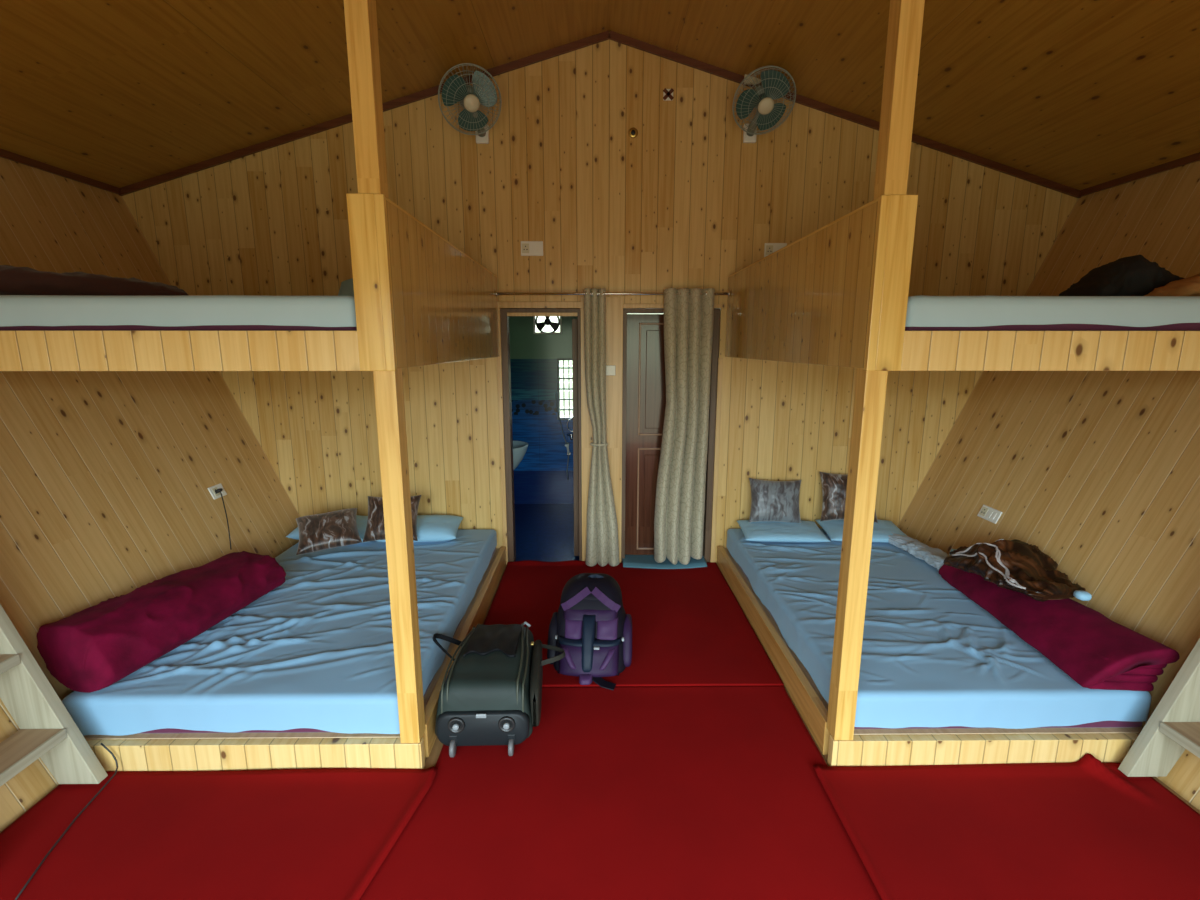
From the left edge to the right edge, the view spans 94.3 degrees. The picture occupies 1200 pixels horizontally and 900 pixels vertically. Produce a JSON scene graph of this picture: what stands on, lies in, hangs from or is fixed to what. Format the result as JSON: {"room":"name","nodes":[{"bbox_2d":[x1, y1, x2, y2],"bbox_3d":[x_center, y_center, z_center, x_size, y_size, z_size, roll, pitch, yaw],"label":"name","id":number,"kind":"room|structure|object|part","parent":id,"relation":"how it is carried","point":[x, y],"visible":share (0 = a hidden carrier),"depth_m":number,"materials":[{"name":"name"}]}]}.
{"room":"hostel dormitory room","nodes":[
{"label":"hostel dormitory room","id":0,"kind":"room"},
{"bbox_2d":[0,157,299,831],"bbox_3d":[-2.787,0.039,1.534,1.373,2.980,5.350,0,11,-1],"label":"wall","id":1,"kind":"structure","parent":0,"point":[106,476],"depth_m":3.08,"materials":[{"name":"brown wood"}]},
{"bbox_2d":[0,148,119,193],"bbox_3d":[-3.330,-1.315,1.263,0.022,0.045,5.325,0,11,-1],"label":"trim","id":2,"kind":"structure","parent":1,"relation":"attached to","point":[5,154],"depth_m":3.42,"materials":[{"name":"brown wood"}]},
{"bbox_2d":[207,483,226,499],"bbox_3d":[-2.493,0.270,3.630,0.040,0.079,0.125,0,11,-1],"label":"switch plate","id":3,"kind":"object","parent":1,"relation":"attached to","point":[212,489],"visible":0.98,"depth_m":3.61,"materials":[{"name":"white plastic"}]},
{"bbox_2d":[212,487,220,495],"bbox_3d":[-2.487,0.271,3.610,0.024,0.052,0.045,0,11,0],"label":"plug","id":4,"kind":"object","parent":3,"relation":"attached to","point":[213,488],"depth_m":3.60,"materials":[{"name":"black plastic"}]},
{"bbox_2d":[215,488,231,549],"bbox_3d":[-2.400,0.437,3.572,0.235,0.358,0.040,10,14,43],"label":"cord","id":5,"kind":"object","parent":3,"relation":"hanging from","point":[220,489],"visible":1,"depth_m":3.55,"materials":[{"name":"black plastic"}]},
{"bbox_2d":[509,316,577,503],"bbox_3d":[-0.528,-0.562,5.964,1.310,2.530,0.100,0,11,-1],"label":"wall","id":6,"kind":"structure","parent":0,"point":[540,477],"depth_m":5.95,"materials":[{"name":"tile"}]},
{"bbox_2d":[533,316,561,333],"bbox_3d":[-0.543,-1.329,5.772,0.290,0.258,0.045,0,11,-1],"label":"exhaust fan","id":7,"kind":"object","parent":6,"relation":"attached to","point":[547,321],"visible":0.75,"depth_m":5.77,"materials":[{"name":"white plastic"}]},
{"bbox_3d":[-0.605,-1.284,5.776,0.094,0.088,0.015,1,11,3],"label":"blade","id":8,"kind":"part","parent":7,"relation":"part of","materials":[{"name":"black plastic"}]},
{"bbox_3d":[-0.480,-1.285,5.780,0.094,0.088,0.015,1,11,3],"label":"blade","id":9,"kind":"part","parent":7,"relation":"part of","materials":[{"name":"black plastic"}]},
{"bbox_2d":[555,393,570,479],"bbox_3d":[-0.395,-0.138,5.956,0.156,0.941,0.074,0,11,-1],"label":"shower","id":10,"kind":"object","parent":6,"relation":"attached to","point":[566,444],"visible":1,"depth_m":5.96,"materials":[{"name":"white plastic"}]},
{"bbox_2d":[557,358,572,419],"bbox_3d":[-0.278,-0.649,5.935,0.350,0.653,0.070,0,11,-1],"label":"window","id":11,"kind":"structure","parent":6,"relation":"in","point":[564,398],"depth_m":5.92,"materials":[{"name":"white glass"}]},
{"bbox_3d":[-0.278,-0.934,5.887,0.306,0.075,0.041,0,11,0],"label":"louvre pane","id":12,"kind":"part","parent":11,"relation":"part of","materials":[{"name":"clear glass"}]},
{"bbox_3d":[-0.278,-0.848,5.903,0.306,0.075,0.041,0,11,0],"label":"louvre pane","id":13,"kind":"part","parent":11,"relation":"part of","materials":[{"name":"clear glass"}]},
{"bbox_3d":[-0.278,-0.761,5.919,0.306,0.075,0.041,0,11,0],"label":"louvre pane","id":14,"kind":"part","parent":11,"relation":"part of","materials":[{"name":"clear glass"}]},
{"bbox_3d":[-0.278,-0.675,5.935,0.306,0.075,0.041,0,11,0],"label":"louvre pane","id":15,"kind":"part","parent":11,"relation":"part of","materials":[{"name":"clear glass"}]},
{"bbox_3d":[-0.278,-0.588,5.952,0.306,0.075,0.041,0,11,0],"label":"louvre pane","id":16,"kind":"part","parent":11,"relation":"part of","materials":[{"name":"clear glass"}]},
{"bbox_3d":[-0.278,-0.502,5.968,0.306,0.075,0.041,0,11,0],"label":"louvre pane","id":17,"kind":"part","parent":11,"relation":"part of","materials":[{"name":"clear glass"}]},
{"bbox_3d":[-0.278,-0.415,5.984,0.306,0.075,0.041,0,11,0],"label":"louvre pane","id":18,"kind":"part","parent":11,"relation":"part of","materials":[{"name":"clear glass"}]},
{"bbox_2d":[122,32,1077,562],"bbox_3d":[0.024,-0.961,4.144,6.798,3.785,0.100,0,11,-1],"label":"wall","id":19,"kind":"structure","parent":0,"point":[683,202],"depth_m":3.98,"materials":[{"name":"brown wood"}]},
{"bbox_2d":[118,30,609,195],"bbox_3d":[-1.655,-2.293,3.817,3.449,1.046,0.022,0,11,-1],"label":"trim","id":20,"kind":"structure","parent":19,"relation":"attached to","point":[591,40],"depth_m":3.82,"materials":[{"name":"brown wood"}]},
{"bbox_2d":[438,63,501,143],"bbox_3d":[-0.818,-2.254,3.610,0.319,0.353,0.428,7,13,34],"label":"wall fan","id":21,"kind":"object","parent":19,"relation":"attached to","point":[482,91],"visible":1,"depth_m":3.57,"materials":[{"name":"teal plastic"}]},
{"bbox_3d":[-0.923,-2.270,3.519,0.166,0.131,0.131,0,11,0],"label":"blade","id":22,"kind":"part","parent":21,"relation":"part of","materials":[{"name":"teal plastic"}]},
{"bbox_3d":[-0.861,-2.310,3.645,0.132,0.145,0.132,-4,11,-20],"label":"motor","id":23,"kind":"part","parent":21,"relation":"part of","materials":[{"name":"grey plastic"}]},
{"bbox_3d":[-0.836,-2.181,3.669,0.080,0.139,0.203,10,15,43],"label":"blade","id":24,"kind":"part","parent":21,"relation":"part of","materials":[{"name":"teal plastic"}]},
{"bbox_3d":[-0.820,-2.200,3.740,0.060,0.131,0.196,1,11,6],"label":"arm","id":25,"kind":"part","parent":21,"relation":"part of","materials":[{"name":"grey plastic"}]},
{"bbox_3d":[-0.737,-2.310,3.567,0.153,0.179,0.072,-4,11,-18],"label":"blade","id":26,"kind":"part","parent":21,"relation":"part of","materials":[{"name":"teal plastic"}]},
{"bbox_2d":[497,302,507,564],"bbox_3d":[-0.747,-0.084,4.241,0.034,2.025,0.018,0,11,-1],"label":"trim","id":27,"kind":"structure","parent":19,"relation":"attached to","point":[499,359],"depth_m":4.24,"materials":[{"name":"beige wood"}]},
{"bbox_2d":[521,241,542,255],"bbox_3d":[-0.487,-1.444,3.990,0.160,0.100,0.016,0,11,-1],"label":"switch plate","id":28,"kind":"object","parent":19,"relation":"attached to","point":[528,248],"visible":1,"depth_m":3.98,"materials":[{"name":"white plastic"}]},
{"bbox_2d":[522,243,528,252],"bbox_3d":[-0.532,-1.443,3.985,0.050,0.066,0.003,0,11,-1],"label":"socket","id":29,"kind":"object","parent":28,"relation":"attached to","point":[525,246],"depth_m":3.98,"materials":[{"name":"white plastic"}]},
{"bbox_2d":[500,309,581,561],"bbox_3d":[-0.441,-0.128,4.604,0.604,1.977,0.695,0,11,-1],"label":"door frame","id":30,"kind":"structure","parent":19,"relation":"in","point":[504,313],"depth_m":4.26,"materials":[{"name":"brown wood"}]},
{"bbox_2d":[500,302,582,307],"bbox_3d":[-0.426,-1.058,4.062,0.608,0.045,0.018,0,11,-1],"label":"trim","id":31,"kind":"structure","parent":19,"relation":"attached to","point":[502,304],"depth_m":4.05,"materials":[{"name":"beige wood"}]},
{"bbox_2d":[580,297,622,562],"bbox_3d":[0.013,-0.103,4.246,0.311,2.060,0.016,0,11,-1],"label":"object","id":32,"kind":"structure","parent":19,"relation":"attached to","point":[614,305],"depth_m":4.21,"materials":[{"name":"beige wood"}]},
{"bbox_2d":[606,365,615,374],"bbox_3d":[0.078,-0.592,4.139,0.075,0.075,0.014,0,11,-1],"label":"switch plate","id":33,"kind":"object","parent":19,"relation":"attached to","point":[610,369],"visible":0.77,"depth_m":4.13,"materials":[{"name":"white plastic"}]},
{"bbox_2d":[496,290,729,296],"bbox_3d":[0.092,-1.116,3.979,1.664,0.044,0.044,0,11,-1],"label":"curtain rod","id":34,"kind":"object","parent":19,"relation":"attached to","point":[497,293],"visible":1,"depth_m":3.97,"materials":[{"name":"silver metal"}]},
{"bbox_2d":[584,288,618,566],"bbox_3d":[0.017,-0.128,4.162,0.269,2.080,0.092,0,11,2],"label":"curtain","id":35,"kind":"object","parent":34,"relation":"hanging from","point":[602,544],"visible":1,"depth_m":4.17,"materials":[{"name":"beige fabric"}]},
{"bbox_2d":[654,288,714,564],"bbox_3d":[0.623,-0.136,4.166,0.406,2.065,0.142,0,11,-1],"label":"curtain","id":36,"kind":"object","parent":34,"relation":"hanging from","point":[688,319],"visible":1,"depth_m":4.13,"materials":[{"name":"beige fabric"}]},
{"bbox_2d":[628,128,637,137],"bbox_3d":[0.230,-2.197,3.857,0.066,0.066,0.013,0,11,-1],"label":"ceiling hook","id":37,"kind":"object","parent":19,"relation":"attached to","point":[633,132],"visible":1,"depth_m":3.85,"materials":[{"name":"gold metal"}]},
{"bbox_2d":[663,88,673,100],"bbox_3d":[0.468,-2.433,3.813,0.076,0.076,0.016,0,11,-1],"label":"vent cap","id":38,"kind":"object","parent":19,"relation":"attached to","point":[667,93],"visible":1,"depth_m":3.81,"materials":[{"name":"white plastic"}]},
{"bbox_2d":[621,309,719,561],"bbox_3d":[0.526,-0.080,4.347,0.716,1.977,0.155,0,11,-1],"label":"door","id":39,"kind":"structure","parent":19,"relation":"in","point":[644,385],"depth_m":4.32,"materials":[{"name":"brown wood"}]},
{"bbox_3d":[0.518,0.396,4.460,0.333,0.730,0.008,0,11,0],"label":"raised panel","id":40,"kind":"part","parent":39,"relation":"part of","materials":[{"name":"brown wood"}]},
{"bbox_3d":[0.518,-0.537,4.285,0.333,0.750,0.008,0,11,0],"label":"raised panel","id":41,"kind":"part","parent":39,"relation":"part of","materials":[{"name":"brown wood"}]},
{"bbox_2d":[623,304,721,307],"bbox_3d":[0.528,-1.052,4.072,0.719,0.030,0.018,0,11,-1],"label":"trim","id":42,"kind":"structure","parent":19,"relation":"attached to","point":[624,305],"depth_m":4.06,"materials":[{"name":"beige wood"}]},
{"bbox_2d":[710,358,722,561],"bbox_3d":[0.896,0.112,4.293,0.033,1.620,0.018,0,11,-1],"label":"trim","id":43,"kind":"structure","parent":19,"relation":"attached to","point":[720,360],"depth_m":4.28,"materials":[{"name":"beige wood"}]},
{"bbox_2d":[744,74,760,84],"bbox_3d":[1.033,-2.524,3.771,0.110,0.085,0.024,0,11,-1],"label":"junction box","id":44,"kind":"object","parent":19,"relation":"attached to","point":[745,75],"visible":0.34,"depth_m":3.77,"materials":[{"name":"beige plastic"}]},
{"bbox_2d":[732,65,795,142],"bbox_3d":[1.074,-2.252,3.626,0.378,0.324,0.396,6,12,31],"label":"wall fan","id":45,"kind":"object","parent":19,"relation":"attached to","point":[774,84],"visible":1,"depth_m":3.58,"materials":[{"name":"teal plastic"}]},
{"bbox_3d":[0.946,-2.239,3.607,0.152,0.114,0.158,-8,13,-38],"label":"blade","id":46,"kind":"part","parent":45,"relation":"part of","materials":[{"name":"teal plastic"}]},
{"bbox_3d":[1.045,-2.208,3.756,0.059,0.120,0.195,-1,11,-6],"label":"arm","id":47,"kind":"part","parent":45,"relation":"part of","materials":[{"name":"grey plastic"}]},
{"bbox_3d":[1.058,-2.325,3.653,0.133,0.141,0.140,0,11,0],"label":"motor","id":48,"kind":"part","parent":45,"relation":"part of","materials":[{"name":"grey plastic"}]},
{"bbox_3d":[1.127,-2.199,3.679,0.181,0.143,0.086,-2,11,-10],"label":"blade","id":49,"kind":"part","parent":45,"relation":"part of","materials":[{"name":"teal plastic"}]},
{"bbox_3d":[1.105,-2.309,3.527,0.190,0.136,0.106,0,11,0],"label":"blade","id":50,"kind":"part","parent":45,"relation":"part of","materials":[{"name":"teal plastic"}]},
{"bbox_2d":[764,243,786,256],"bbox_3d":[1.263,-1.437,4.007,0.160,0.100,0.016,0,11,-1],"label":"switch plate","id":51,"kind":"object","parent":19,"relation":"attached to","point":[769,248],"visible":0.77,"depth_m":4.00,"materials":[{"name":"white plastic"}]},
{"bbox_2d":[766,245,772,254],"bbox_3d":[1.218,-1.436,4.002,0.050,0.066,0.003,0,11,-1],"label":"socket","id":52,"kind":"object","parent":51,"relation":"attached to","point":[769,248],"depth_m":4.00,"materials":[{"name":"white plastic"}]},
{"bbox_2d":[609,30,1080,197],"bbox_3d":[1.743,-2.298,3.846,3.374,1.046,0.022,0,11,-1],"label":"trim","id":53,"kind":"structure","parent":19,"relation":"attached to","point":[614,36],"depth_m":3.84,"materials":[{"name":"brown wood"}]},
{"bbox_2d":[0,0,1199,189],"bbox_3d":[0.049,-1.866,1.203,6.798,1.085,5.350,0,11,-1],"label":"ceiling","id":54,"kind":"structure","parent":0,"point":[1076,94],"depth_m":3.09,"materials":[{"name":"brown wood"}]},
{"bbox_2d":[0,504,1199,832],"bbox_3d":[0.054,1.300,2.619,4.750,0.100,7.170,0,11,-1],"label":"floor","id":55,"kind":"structure","parent":0,"point":[543,532],"depth_m":5.04,"materials":[{"name":"blue tile"}]},
{"bbox_2d":[0,766,437,899],"bbox_3d":[-1.374,1.580,0.720,1.460,0.024,3.120,0,11,-1],"label":"carpet","id":56,"kind":"object","parent":55,"relation":"on","point":[283,834],"visible":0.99,"depth_m":1.96,"materials":[{"name":"red carpet"}]},
{"bbox_2d":[0,604,107,786],"bbox_3d":[-2.360,0.470,1.791,0.828,1.764,0.510,0,11,-1],"label":"ladder","id":57,"kind":"object","parent":56,"relation":"on","point":[48,732],"visible":1,"depth_m":2.10,"materials":[{"name":"beige wood"}]},
{"bbox_2d":[15,743,117,899],"bbox_3d":[-1.869,1.274,1.973,0.055,0.135,0.555,-4,11,-18],"label":"cable","id":58,"kind":"object","parent":56,"relation":"on","point":[102,744],"visible":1,"depth_m":1.99,"materials":[{"name":"black plastic"}]},
{"bbox_2d":[0,0,505,770],"bbox_3d":[-1.786,-0.617,3.014,2.108,3.524,2.206,0,11,-1],"label":"bunk bed","id":59,"kind":"object","parent":55,"relation":"on","point":[420,299],"visible":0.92,"depth_m":2.07,"materials":[{"name":"brown wood"}]},
{"bbox_2d":[0,325,356,330],"bbox_3d":[-1.883,-0.669,3.009,2.010,0.120,2.125,0,11,-1],"label":"mattress","id":60,"kind":"object","parent":59,"relation":"on","point":[81,327],"visible":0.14,"depth_m":1.98,"materials":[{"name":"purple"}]},
{"bbox_2d":[0,295,356,326],"bbox_3d":[-1.883,-0.688,3.005,2.033,0.126,2.152,0,11,-1],"label":"sheet","id":61,"kind":"object","parent":60,"relation":"on","point":[15,310],"visible":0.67,"depth_m":1.96,"materials":[{"name":"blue fabric"}]},
{"bbox_2d":[0,265,187,295],"bbox_3d":[-2.340,-0.715,2.434,0.873,0.137,0.361,-8,14,-38],"label":"blanket","id":62,"kind":"object","parent":61,"relation":"on","point":[13,280],"visible":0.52,"depth_m":2.33,"materials":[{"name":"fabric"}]},
{"bbox_2d":[338,278,353,296],"bbox_3d":[-1.515,-1.082,3.813,0.635,0.348,0.314,0,11,0],"label":"pillow","id":63,"kind":"object","parent":61,"relation":"on","point":[346,289],"visible":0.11,"depth_m":3.79,"materials":[{"name":"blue fabric"}]},
{"bbox_2d":[137,547,495,733],"bbox_3d":[-1.498,0.898,3.316,1.390,0.163,2.115,0,11,-1],"label":"mattress","id":64,"kind":"object","parent":59,"relation":"on","point":[165,730],"visible":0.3,"depth_m":2.29,"materials":[{"name":"pink"}]},
{"bbox_2d":[62,529,496,735],"bbox_3d":[-1.499,0.875,3.311,1.414,0.207,2.136,0,11,-1],"label":"sheet","id":65,"kind":"object","parent":64,"relation":"on","point":[315,651],"visible":0.66,"depth_m":2.55,"materials":[{"name":"blue fabric"}]},
{"bbox_2d":[37,551,285,692],"bbox_3d":[-2.090,0.759,2.783,0.402,0.269,1.077,2,11,8],"label":"blanket","id":66,"kind":"object","parent":65,"relation":"on","point":[91,649],"visible":1,"depth_m":2.50,"materials":[{"name":"red fabric"}]},
{"bbox_2d":[286,515,369,542],"bbox_3d":[-1.935,0.582,4.146,0.621,0.144,0.357,0,11,2],"label":"pillow","id":67,"kind":"object","parent":65,"relation":"on","point":[361,521],"visible":0.12,"depth_m":4.03,"materials":[{"name":"blue fabric"}]},
{"bbox_2d":[295,508,361,554],"bbox_3d":[-1.863,0.549,3.820,0.410,0.210,0.324,-5,12,-24],"label":"cushion","id":68,"kind":"object","parent":65,"relation":"on","point":[323,531],"visible":1,"depth_m":3.75,"materials":[{"name":"brown fabric"}]},
{"bbox_2d":[376,515,463,542],"bbox_3d":[-1.335,0.581,4.141,0.580,0.140,0.357,-1,11,-4],"label":"pillow","id":69,"kind":"object","parent":65,"relation":"on","point":[430,528],"visible":0.59,"depth_m":4.04,"materials":[{"name":"blue fabric"}]},
{"bbox_2d":[362,495,420,542],"bbox_3d":[-1.474,0.484,3.953,0.382,0.288,0.204,-1,11,-5],"label":"cushion","id":70,"kind":"object","parent":69,"relation":"on","point":[375,528],"visible":0.41,"depth_m":3.91,"materials":[{"name":"brown fabric"}]},
{"bbox_3d":[-0.773,-1.506,1.783,0.076,1.324,0.078,0,11,0],"label":"post","id":71,"kind":"part","parent":59,"relation":"part of","materials":[{"name":"beige wood"}]},
{"bbox_3d":[-0.766,0.435,2.147,0.078,1.506,0.080,0,11,0],"label":"post","id":72,"kind":"part","parent":59,"relation":"part of","materials":[{"name":"beige wood"}]},
{"bbox_3d":[-0.748,-0.768,3.001,0.030,0.565,2.165,0,11,0],"label":"guard panel","id":73,"kind":"part","parent":59,"relation":"part of","materials":[{"name":"brown wood"}]},
{"bbox_3d":[-0.754,1.030,3.371,0.042,0.155,2.102,0,11,0],"label":"rail","id":74,"kind":"part","parent":59,"relation":"part of","materials":[{"name":"beige wood"}]},
{"bbox_2d":[359,685,881,899],"bbox_3d":[-0.034,1.541,1.021,1.965,0.013,3.700,0,11,-1],"label":"carpet","id":75,"kind":"object","parent":55,"relation":"on","point":[623,792],"visible":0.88,"depth_m":2.07,"materials":[{"name":"red carpet"}]},
{"bbox_2d":[433,621,564,756],"bbox_3d":[-0.478,1.066,2.608,0.636,0.336,0.662,-1,11,-4],"label":"suitcase","id":76,"kind":"object","parent":75,"relation":"on","point":[491,691],"visible":1,"depth_m":2.38,"materials":[{"name":"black fabric"}]},
{"bbox_3d":[-0.735,0.935,2.682,0.137,0.105,0.172,0,11,-2],"label":"carry handle","id":77,"kind":"part","parent":76,"relation":"part of","materials":[{"name":"black fabric"}]},
{"bbox_3d":[-0.497,1.177,2.362,0.395,0.155,0.040,0,11,-2],"label":"plate","id":78,"kind":"part","parent":76,"relation":"part of","materials":[{"name":"black plastic"}]},
{"bbox_3d":[-0.509,0.920,2.699,0.238,0.044,0.344,0,11,-2],"label":"lid panel","id":79,"kind":"part","parent":76,"relation":"part of","materials":[{"name":"black fabric"}]},
{"bbox_3d":[-0.246,0.996,2.718,0.155,0.028,0.192,0,11,-2],"label":"handle","id":80,"kind":"part","parent":76,"relation":"part of","materials":[{"name":"black fabric"}]},
{"bbox_2d":[484,560,783,686],"bbox_3d":[0.102,1.035,3.623,1.651,0.033,1.630,0,11,-1],"label":"carpet","id":81,"kind":"object","parent":55,"relation":"on","point":[689,627],"visible":0.71,"depth_m":3.49,"materials":[{"name":"red carpet"}]},
{"bbox_2d":[547,573,631,689],"bbox_3d":[-0.051,0.935,2.985,0.449,0.436,0.511,1,11,3],"label":"backpack","id":82,"kind":"object","parent":81,"relation":"on","point":[593,628],"visible":0.98,"depth_m":2.93,"materials":[{"name":"purple fabric"}]},
{"bbox_3d":[-0.139,0.945,2.942,0.100,0.088,0.090,1,11,3],"label":"panel","id":83,"kind":"part","parent":82,"relation":"part of","materials":[{"name":"purple fabric"}]},
{"bbox_3d":[-0.052,0.876,2.970,0.290,0.060,0.066,1,11,3],"label":"panel","id":84,"kind":"part","parent":82,"relation":"part of","materials":[{"name":"purple fabric"}]},
{"bbox_3d":[-0.048,0.781,3.081,0.344,0.128,0.265,1,11,3],"label":"lid","id":85,"kind":"part","parent":82,"relation":"part of","materials":[{"name":"black fabric"}]},
{"bbox_3d":[0.038,0.942,2.935,0.115,0.096,0.094,1,11,3],"label":"panel","id":86,"kind":"part","parent":82,"relation":"part of","materials":[{"name":"purple fabric"}]},
{"bbox_2d":[622,554,706,568],"bbox_3d":[0.505,0.886,4.418,0.656,0.035,0.251,0,11,-1],"label":"doormat","id":87,"kind":"object","parent":81,"relation":"on","point":[630,561],"visible":0.66,"depth_m":4.35,"materials":[{"name":"blue fabric"}]},
{"bbox_2d":[717,0,1199,766],"bbox_3d":[1.925,-0.612,3.049,1.975,3.501,2.206,0,11,-1],"label":"bunk bed","id":88,"kind":"object","parent":55,"relation":"on","point":[837,294],"visible":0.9,"depth_m":2.13,"materials":[{"name":"brown wood"}]},
{"bbox_3d":[0.958,1.027,3.386,0.042,0.155,2.102,0,11,0],"label":"rail","id":89,"kind":"part","parent":88,"relation":"part of","materials":[{"name":"beige wood"}]},
{"bbox_3d":[0.952,-0.770,3.016,0.030,0.565,2.165,0,11,0],"label":"guard panel","id":90,"kind":"part","parent":88,"relation":"part of","materials":[{"name":"brown wood"}]},
{"bbox_3d":[0.990,0.433,2.162,0.078,1.506,0.080,0,11,0],"label":"post","id":91,"kind":"part","parent":88,"relation":"part of","materials":[{"name":"beige wood"}]},
{"bbox_3d":[0.997,-1.497,1.800,0.076,1.301,0.078,0,11,0],"label":"post","id":92,"kind":"part","parent":88,"relation":"part of","materials":[{"name":"beige wood"}]},
{"bbox_2d":[727,548,1142,728],"bbox_3d":[1.637,0.893,3.344,1.260,0.163,2.115,0,11,-1],"label":"mattress","id":93,"kind":"object","parent":88,"relation":"on","point":[1101,724],"visible":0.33,"depth_m":2.32,"materials":[{"name":"pink"}]},
{"bbox_2d":[726,528,1150,728],"bbox_3d":[1.637,0.877,3.340,1.280,0.195,2.136,0,11,-1],"label":"sheet","id":94,"kind":"object","parent":93,"relation":"on","point":[931,656],"visible":0.68,"depth_m":2.62,"materials":[{"name":"blue fabric"}]},
{"bbox_2d":[737,520,829,541],"bbox_3d":[1.350,0.597,4.143,0.600,0.087,0.359,0,11,2],"label":"pillow","id":95,"kind":"object","parent":94,"relation":"on","point":[763,531],"visible":0.94,"depth_m":4.05,"materials":[{"name":"blue fabric"}]},
{"bbox_2d":[749,478,800,522],"bbox_3d":[1.329,0.387,4.225,0.409,0.337,0.160,0,11,3],"label":"cushion","id":96,"kind":"object","parent":95,"relation":"on","point":[778,501],"visible":1,"depth_m":4.18,"materials":[{"name":"grey fabric"}]},
{"bbox_2d":[816,519,906,542],"bbox_3d":[1.955,0.596,4.148,0.580,0.088,0.379,1,11,3],"label":"pillow","id":97,"kind":"object","parent":94,"relation":"on","point":[882,529],"visible":0.44,"depth_m":4.09,"materials":[{"name":"blue fabric"}]},
{"bbox_2d":[819,472,877,522],"bbox_3d":[1.884,0.357,4.224,0.420,0.361,0.174,1,11,5],"label":"cushion","id":98,"kind":"object","parent":97,"relation":"on","point":[834,486],"visible":0.42,"depth_m":4.19,"materials":[{"name":"fabric"}]},
{"bbox_2d":[888,532,947,569],"bbox_3d":[2.171,0.668,3.761,0.197,0.089,0.639,-1,11,-6],"label":"towel","id":99,"kind":"object","parent":94,"relation":"on","point":[935,557],"visible":0.82,"depth_m":3.72,"materials":[{"name":"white fabric"}]},
{"bbox_2d":[938,564,1179,690],"bbox_3d":[2.155,0.789,2.836,0.354,0.209,1.214,0,11,-1],"label":"blanket","id":100,"kind":"object","parent":94,"relation":"on","point":[1096,651],"visible":0.81,"depth_m":2.45,"materials":[{"name":"red fabric"}]},
{"bbox_2d":[943,539,1085,601],"bbox_3d":[2.199,0.606,2.977,0.425,0.240,0.600,-2,11,-12],"label":"clothing","id":101,"kind":"object","parent":100,"relation":"on","point":[1015,565],"visible":0.99,"depth_m":2.90,"materials":[{"name":"brown fabric"}]},
{"bbox_2d":[1073,590,1091,600],"bbox_3d":[2.303,0.694,2.658,0.060,0.040,0.058,0,11,-1],"label":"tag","id":102,"kind":"object","parent":100,"relation":"on","point":[1082,595],"visible":1,"depth_m":2.64,"materials":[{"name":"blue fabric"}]},
{"bbox_2d":[905,323,1199,330],"bbox_3d":[2.022,-0.675,3.043,1.870,0.120,2.125,0,11,-1],"label":"mattress","id":103,"kind":"object","parent":88,"relation":"on","point":[1179,326],"visible":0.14,"depth_m":2.00,"materials":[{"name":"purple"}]},
{"bbox_2d":[905,295,1199,326],"bbox_3d":[2.023,-0.696,3.040,1.892,0.134,2.151,0,11,-1],"label":"sheet","id":104,"kind":"object","parent":103,"relation":"on","point":[922,311],"visible":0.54,"depth_m":1.98,"materials":[{"name":"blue fabric"}]},
{"bbox_2d":[1059,255,1184,295],"bbox_3d":[2.455,-0.774,2.546,0.487,0.213,0.326,1,11,6],"label":"jacket","id":105,"kind":"object","parent":104,"relation":"on","point":[1136,275],"visible":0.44,"depth_m":2.45,"materials":[{"name":"black fabric"}]},
{"bbox_2d":[1144,273,1199,295],"bbox_3d":[2.507,-0.678,2.270,0.395,0.125,0.234,0,11,-1],"label":"blanket","id":106,"kind":"object","parent":104,"relation":"on","point":[1190,286],"visible":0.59,"depth_m":2.24,"materials":[{"name":"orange fabric"}]},
{"bbox_2d":[813,753,1199,899],"bbox_3d":[1.546,1.555,0.745,1.330,0.064,3.124,0,11,-1],"label":"carpet","id":107,"kind":"object","parent":55,"relation":"on","point":[1083,829],"visible":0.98,"depth_m":1.98,"materials":[{"name":"red carpet"}]},
{"bbox_2d":[1118,638,1199,776],"bbox_3d":[2.500,0.463,1.834,0.828,1.764,0.510,0,11,-1],"label":"ladder","id":108,"kind":"object","parent":107,"relation":"on","point":[1173,727],"visible":1,"depth_m":2.16,"materials":[{"name":"beige wood"}]},
{"bbox_2d":[897,161,1199,810],"bbox_3d":[2.887,0.029,1.583,1.367,2.980,5.350,0,11,-1],"label":"wall","id":109,"kind":"structure","parent":0,"point":[1098,471],"depth_m":3.13,"materials":[{"name":"brown wood"}]},
{"bbox_2d":[977,505,1002,523],"bbox_3d":[2.503,0.411,3.579,0.039,0.079,0.170,0,11,-1],"label":"switch plate","id":110,"kind":"object","parent":109,"relation":"attached to","point":[988,513],"visible":1,"depth_m":3.57,"materials":[{"name":"white plastic"}]},
{"bbox_2d":[979,507,988,515],"bbox_3d":[2.497,0.401,3.623,0.024,0.052,0.050,0,11,0],"label":"socket","id":111,"kind":"object","parent":110,"relation":"attached to","point":[984,511],"depth_m":3.62,"materials":[{"name":"white plastic"}]},
{"bbox_2d":[1079,152,1199,196],"bbox_3d":[3.427,-1.326,1.322,0.022,0.045,5.325,0,11,-1],"label":"trim","id":112,"kind":"structure","parent":109,"relation":"attached to","point":[1195,157],"depth_m":3.48,"materials":[{"name":"brown wood"}]},
{"bbox_3d":[-1.135,-0.402,5.113,0.080,2.530,1.620,0,11,-1],"label":"wall","id":113,"kind":"structure","parent":0,"visible":0},
{"bbox_2d":[513,441,527,469],"bbox_3d":[-0.888,0.008,5.284,0.414,0.380,0.472,0,11,-1],"label":"basin","id":114,"kind":"object","parent":113,"relation":"attached to","point":[519,447],"visible":0.34,"depth_m":5.20,"materials":[{"name":"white ceramic"}]}
]}

